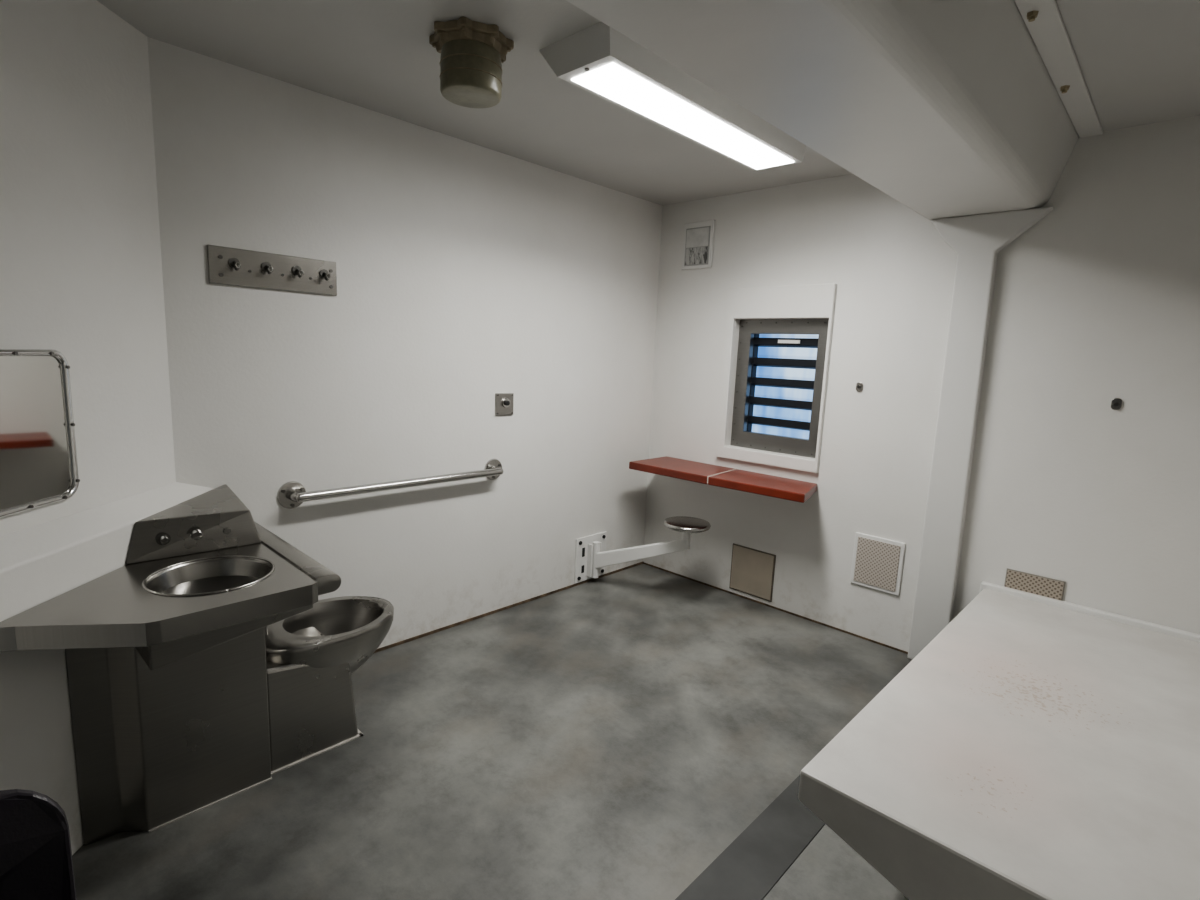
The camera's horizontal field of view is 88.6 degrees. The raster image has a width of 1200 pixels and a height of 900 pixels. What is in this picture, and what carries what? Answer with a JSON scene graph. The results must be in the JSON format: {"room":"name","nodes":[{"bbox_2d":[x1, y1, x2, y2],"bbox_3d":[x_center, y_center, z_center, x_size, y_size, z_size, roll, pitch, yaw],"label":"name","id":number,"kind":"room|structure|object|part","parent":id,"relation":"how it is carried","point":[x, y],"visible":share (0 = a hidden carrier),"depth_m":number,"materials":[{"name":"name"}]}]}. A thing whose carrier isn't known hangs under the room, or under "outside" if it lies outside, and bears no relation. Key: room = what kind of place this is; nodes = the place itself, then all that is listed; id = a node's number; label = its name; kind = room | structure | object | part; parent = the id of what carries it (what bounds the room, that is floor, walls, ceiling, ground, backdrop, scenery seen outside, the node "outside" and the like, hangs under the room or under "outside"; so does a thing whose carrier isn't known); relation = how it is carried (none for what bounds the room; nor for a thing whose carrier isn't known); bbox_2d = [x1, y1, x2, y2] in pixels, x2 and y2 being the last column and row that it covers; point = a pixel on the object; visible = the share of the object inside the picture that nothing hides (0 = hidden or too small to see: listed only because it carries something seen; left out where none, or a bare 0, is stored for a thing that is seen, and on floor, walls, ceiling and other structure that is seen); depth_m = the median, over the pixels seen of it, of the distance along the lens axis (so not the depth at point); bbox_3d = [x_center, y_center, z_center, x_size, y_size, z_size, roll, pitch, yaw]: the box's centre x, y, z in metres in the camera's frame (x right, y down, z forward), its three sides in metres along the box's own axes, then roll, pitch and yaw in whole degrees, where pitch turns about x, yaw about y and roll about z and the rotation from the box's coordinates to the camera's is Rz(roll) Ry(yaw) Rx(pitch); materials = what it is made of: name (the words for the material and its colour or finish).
{"room":"prison interior","nodes":[
{"label":"prison interior","id":0,"kind":"room"},
{"bbox_2d":[0,0,175,536],"bbox_3d":[-1.648,-0.037,1.399,1.566,2.500,1.366,11,12,43],"label":"wall","id":1,"kind":"structure","parent":0,"point":[81,277],"depth_m":1.88,"materials":[{"name":"paint"}]},
{"bbox_2d":[0,349,79,517],"bbox_3d":[-1.573,-0.051,1.669,0.021,0.440,0.345,2,9,-1],"label":"wall mirror","id":2,"kind":"object","parent":1,"relation":"attached to","point":[39,467],"visible":1,"depth_m":1.72,"materials":[{"name":"silver metal"}]},
{"bbox_2d":[0,482,214,854],"bbox_3d":[-1.554,0.743,1.451,0.109,0.952,2.144,2,9,-1],"label":"wall ledge","id":3,"kind":"object","parent":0,"point":[43,562],"visible":0.24,"depth_m":1.69,"materials":[{"name":"paint"}]},
{"bbox_2d":[147,37,662,648],"bbox_3d":[-0.685,-0.302,3.368,0.200,2.500,2.834,11,12,43],"label":"wall","id":4,"kind":"structure","parent":0,"point":[468,273],"depth_m":2.94,"materials":[{"name":"paint"}]},
{"bbox_2d":[207,245,336,295],"bbox_3d":[-1.282,-0.713,2.457,0.069,0.140,0.480,11,12,43],"label":"hook rail","id":5,"kind":"object","parent":4,"relation":"attached to","point":[226,265],"visible":1,"depth_m":2.45,"materials":[{"name":"silver metal"}]},
{"bbox_2d":[229,258,239,267],"bbox_3d":[-1.401,-0.717,2.356,0.008,0.036,0.036,11,12,43],"label":"hook","id":6,"kind":"object","parent":5,"relation":"attached to","point":[232,261],"depth_m":2.35,"materials":[{"name":"silver metal"}]},
{"bbox_2d":[261,262,271,270],"bbox_3d":[-1.322,-0.727,2.438,0.008,0.036,0.036,11,12,43],"label":"hook","id":7,"kind":"object","parent":5,"relation":"attached to","point":[264,265],"depth_m":2.43,"materials":[{"name":"silver metal"}]},
{"bbox_2d":[292,266,301,274],"bbox_3d":[-1.242,-0.736,2.521,0.008,0.036,0.036,11,12,43],"label":"hook","id":8,"kind":"object","parent":5,"relation":"attached to","point":[295,269],"depth_m":2.51,"materials":[{"name":"silver metal"}]},
{"bbox_2d":[319,269,327,277],"bbox_3d":[-1.166,-0.745,2.599,0.008,0.036,0.036,11,12,43],"label":"hook","id":9,"kind":"object","parent":5,"relation":"attached to","point":[322,272],"depth_m":2.59,"materials":[{"name":"silver metal"}]},
{"bbox_2d":[277,459,502,508],"bbox_3d":[-0.927,0.156,2.994,0.087,0.119,1.179,11,12,43],"label":"grab bar","id":10,"kind":"object","parent":4,"relation":"attached to","point":[292,494],"visible":1,"depth_m":2.82,"materials":[{"name":"silver metal"}]},
{"bbox_2d":[495,393,513,414],"bbox_3d":[-0.520,-0.252,3.385,0.030,0.120,0.120,11,12,43],"label":"wall switch plate","id":11,"kind":"object","parent":4,"relation":"attached to","point":[503,401],"visible":1,"depth_m":3.38,"materials":[{"name":"silver metal"}]},
{"bbox_2d":[374,562,642,652],"bbox_3d":[-0.611,0.933,3.545,0.006,0.014,2.680,11,12,43],"label":"baseboard","id":12,"kind":"structure","parent":4,"relation":"attached to","point":[624,568],"depth_m":3.54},
{"bbox_2d":[574,516,710,583],"bbox_3d":[0.274,0.650,3.877,0.839,0.506,0.284,8,10,29],"label":"stool","id":13,"kind":"object","parent":4,"relation":"attached to","point":[592,557],"visible":1,"depth_m":3.93,"materials":[{"name":"silver metal"}]},
{"bbox_3d":[0.256,0.656,3.882,0.638,0.322,0.044,8,10,30],"label":"arm","id":14,"kind":"part","parent":13,"relation":"part of","materials":[{"name":"white metal"}]},
{"bbox_3d":[0.520,0.527,3.717,0.052,0.140,0.052,11,12,43],"label":"post","id":15,"kind":"part","parent":13,"relation":"part of","materials":[{"name":"white metal"}]},
{"bbox_3d":[0.524,0.448,3.705,0.284,0.033,0.284,11,12,43],"label":"seat","id":16,"kind":"part","parent":13,"relation":"part of","materials":[{"name":"silver metal"}]},
{"bbox_2d":[72,564,911,899],"bbox_3d":[-0.046,1.253,2.080,3.500,0.120,4.650,11,12,43],"label":"floor","id":17,"kind":"structure","parent":0,"point":[609,737],"depth_m":2.25,"materials":[{"name":"concrete"}]},
{"bbox_2d":[0,789,76,899],"bbox_3d":[-0.880,0.959,0.746,0.448,0.801,0.450,11,12,43],"label":"plastic chair","id":18,"kind":"object","parent":17,"relation":"on","point":[36,861],"visible":1,"depth_m":0.94,"materials":[{"name":"black paint"}]},
{"bbox_2d":[0,484,393,844],"bbox_3d":[-1.179,0.671,2.105,0.715,0.925,1.112,2,9,-4],"label":"sink","id":19,"kind":"object","parent":17,"relation":"on","point":[207,666],"visible":1,"depth_m":1.92,"materials":[{"name":"silver metal"}]},
{"bbox_2d":[0,543,317,651],"bbox_3d":[-1.420,0.431,1.920,0.907,0.126,0.717,11,12,43],"label":"countertop","id":20,"kind":"structure","parent":19,"relation":"on","point":[113,609],"depth_m":1.68,"materials":[{"name":"silver metal"}]},
{"bbox_2d":[126,484,260,563],"bbox_3d":[-1.480,0.250,2.191,0.401,0.145,0.401,11,12,43],"label":"backsplash","id":21,"kind":"structure","parent":19,"relation":"attached to","point":[216,509],"depth_m":2.09,"materials":[{"name":"silver metal"}]},
{"bbox_3d":[-1.085,0.774,2.434,0.394,0.228,0.542,11,12,43],"label":"toilet bowl","id":22,"kind":"part","parent":19,"relation":"part of","materials":[{"name":"silver metal"}]},
{"bbox_2d":[675,775,824,899],"bbox_3d":[0.805,1.207,2.215,0.170,0.003,2.530,11,12,43],"label":"border strip","id":23,"kind":"object","parent":17,"relation":"on","point":[755,861],"depth_m":1.89,"materials":[{"name":"paint"}]},
{"bbox_2d":[798,581,1199,899],"bbox_3d":[1.504,1.022,2.010,0.925,0.492,1.964,11,12,43],"label":"bunk bed","id":24,"kind":"object","parent":17,"relation":"on","point":[1037,747],"visible":1,"depth_m":1.64,"materials":[{"name":"paint"}]},
{"bbox_2d":[97,0,1199,205],"bbox_3d":[0.066,-1.333,1.677,3.500,0.120,4.650,11,12,43],"label":"ceiling","id":25,"kind":"structure","parent":0,"point":[1138,60],"depth_m":2.19,"materials":[{"name":"paint"}]},
{"bbox_2d":[429,16,513,107],"bbox_3d":[-0.424,-1.257,2.026,0.275,0.179,0.275,11,12,43],"label":"ceiling light","id":26,"kind":"object","parent":25,"relation":"attached to","point":[473,53],"depth_m":1.95,"materials":[{"name":"metal"}]},
{"bbox_2d":[539,22,806,170],"bbox_3d":[0.370,-1.328,2.444,0.325,0.099,1.330,11,12,43],"label":"ceiling light fixture","id":27,"kind":"object","parent":25,"relation":"attached to","point":[598,59],"depth_m":2.19,"materials":[{"name":"white plastic"}]},
{"bbox_2d":[566,0,1078,220],"bbox_3d":[0.371,-1.055,1.310,0.555,0.290,4.200,11,12,43],"label":"overhead beam","id":28,"kind":"structure","parent":25,"relation":"attached to","point":[946,108],"depth_m":1.66,"materials":[{"name":"paint"}]},
{"bbox_2d":[1014,0,1102,137],"bbox_3d":[0.606,-1.149,1.072,0.080,0.012,4.200,11,12,43],"label":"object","id":29,"kind":"structure","parent":25,"relation":"attached to","point":[1048,32],"depth_m":1.97,"materials":[{"name":"paint"}]},
{"bbox_2d":[1027,11,1038,21],"bbox_3d":[1.205,-1.208,1.714,0.031,0.020,0.031,11,12,43],"label":"bolt","id":30,"kind":"object","parent":29,"relation":"attached to","point":[1032,15],"visible":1,"depth_m":1.71,"materials":[{"name":"brown metal"}]},
{"bbox_2d":[1060,85,1069,92],"bbox_3d":[1.620,-1.257,2.144,0.031,0.020,0.031,11,12,43],"label":"bolt","id":31,"kind":"object","parent":29,"relation":"attached to","point":[1065,88],"visible":1,"depth_m":2.14,"materials":[{"name":"brown metal"}]},
{"bbox_2d":[643,115,1199,651],"bbox_3d":[1.524,-0.207,3.375,3.400,2.700,0.220,11,12,43],"label":"wall","id":32,"kind":"structure","parent":0,"point":[1093,305],"depth_m":3.01,"materials":[{"name":"paint"}]},
{"bbox_2d":[682,220,714,269],"bbox_3d":[0.628,-1.312,3.945,0.230,0.290,0.024,11,12,43],"label":"air vent","id":33,"kind":"object","parent":32,"relation":"in","point":[698,241],"visible":1,"depth_m":3.93,"materials":[{"name":"white metal"}]},
{"bbox_3d":[0.618,-1.246,3.948,0.170,0.102,0.004,11,12,43],"label":"plate","id":34,"kind":"part","parent":33,"relation":"part of","materials":[{"name":"white metal"}]},
{"bbox_3d":[0.623,-1.357,3.931,0.170,0.112,0.004,11,12,43],"label":"plate","id":35,"kind":"part","parent":33,"relation":"part of","materials":[{"name":"white metal"}]},
{"bbox_2d":[629,456,816,502],"bbox_3d":[0.748,0.162,3.734,1.183,0.050,0.399,11,12,43],"label":"desk","id":36,"kind":"object","parent":32,"relation":"attached to","point":[714,475],"visible":1,"depth_m":3.62,"materials":[{"name":"red wood"}]},
{"bbox_2d":[729,543,775,601],"bbox_3d":[0.956,0.769,3.874,0.300,0.300,0.012,11,12,43],"label":"access panel","id":37,"kind":"object","parent":32,"relation":"attached to","point":[752,570],"visible":1,"depth_m":3.86,"materials":[{"name":"beige metal"}]},
{"bbox_2d":[643,562,907,653],"bbox_3d":[0.977,0.952,3.878,1.834,0.010,0.006,11,12,43],"label":"baseboard","id":38,"kind":"structure","parent":32,"relation":"attached to","point":[797,615],"depth_m":3.73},
{"bbox_2d":[716,283,836,472],"bbox_3d":[1.022,-0.433,3.661,0.675,1.055,0.028,11,12,43],"label":"surround","id":39,"kind":"object","parent":32,"relation":"attached to","point":[812,300],"visible":1,"depth_m":3.62,"materials":[{"name":"paint"}]},
{"bbox_2d":[730,319,828,457],"bbox_3d":[1.090,-0.383,3.715,0.603,0.795,0.045,11,12,43],"label":"window","id":40,"kind":"structure","parent":32,"relation":"in","point":[739,433],"depth_m":3.73,"materials":[{"name":"metal"}]},
{"bbox_2d":[732,322,825,454],"bbox_3d":[1.073,-0.381,3.698,0.573,0.765,0.004,11,12,43],"label":"screws","id":41,"kind":"object","parent":40,"relation":"attached to","point":[746,322],"visible":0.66,"depth_m":3.80,"materials":[{"name":"silver metal"}]},
{"bbox_2d":[747,334,817,431],"bbox_3d":[1.126,-0.394,3.750,0.455,0.650,0.054,11,12,43],"label":"slats","id":42,"kind":"object","parent":40,"relation":"attached to","point":[758,342],"visible":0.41,"depth_m":3.75,"materials":[{"name":"black paint"}]},
{"bbox_2d":[778,340,799,343],"bbox_3d":[1.130,-0.648,3.677,0.140,0.020,0.008,11,12,43],"label":"tag","id":43,"kind":"object","parent":42,"relation":"attached to","point":[779,341],"visible":1,"depth_m":3.67,"materials":[{"name":"white plastic"}]},
{"bbox_2d":[856,382,862,391],"bbox_3d":[1.399,-0.341,3.318,0.036,0.050,0.014,11,12,43],"label":"button","id":44,"kind":"object","parent":32,"relation":"attached to","point":[859,386],"visible":1,"depth_m":3.31,"materials":[{"name":"silver metal"}]},
{"bbox_2d":[850,532,904,595],"bbox_3d":[1.498,0.614,3.329,0.260,0.290,0.016,11,12,43],"label":"air vent","id":45,"kind":"object","parent":32,"relation":"in","point":[877,562],"visible":1,"depth_m":3.32,"materials":[{"name":"beige metal"}]},
{"bbox_2d":[907,207,1053,659],"bbox_3d":[1.741,0.008,2.994,0.483,2.210,0.060,11,12,43],"label":"column","id":46,"kind":"structure","parent":32,"relation":"attached to","point":[977,241],"depth_m":2.95,"materials":[{"name":"paint"}]},
{"bbox_2d":[1004,568,1065,600],"bbox_3d":[2.006,0.626,2.843,0.225,0.100,0.012,11,12,43],"label":"air vent","id":47,"kind":"object","parent":32,"relation":"in","point":[1014,579],"visible":0.86,"depth_m":2.83,"materials":[{"name":"beige metal"}]},
{"bbox_2d":[1111,398,1122,409],"bbox_3d":[2.173,-0.193,2.587,0.036,0.050,0.014,11,12,43],"label":"button","id":48,"kind":"object","parent":32,"relation":"attached to","point":[1116,403],"visible":1,"depth_m":2.58,"materials":[{"name":"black metal"}]},
{"bbox_2d":[1148,284,1199,569],"bbox_3d":[2.438,-0.158,2.338,0.360,1.300,0.009,11,12,43],"label":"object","id":49,"kind":"structure","parent":32,"relation":"attached to","point":[1176,532],"depth_m":2.46,"materials":[{"name":"paint"}]},
{"label":"outside","id":50,"kind":"structure","parent":0,"visible":0},
{"bbox_2d":[752,334,818,438],"bbox_3d":[2.532,-1.126,7.933,10.000,7.000,0.300,11,12,43],"label":"sky","id":51,"kind":"structure","parent":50,"point":[763,352],"depth_m":7.91,"materials":[{"name":"blue"}]}
]}

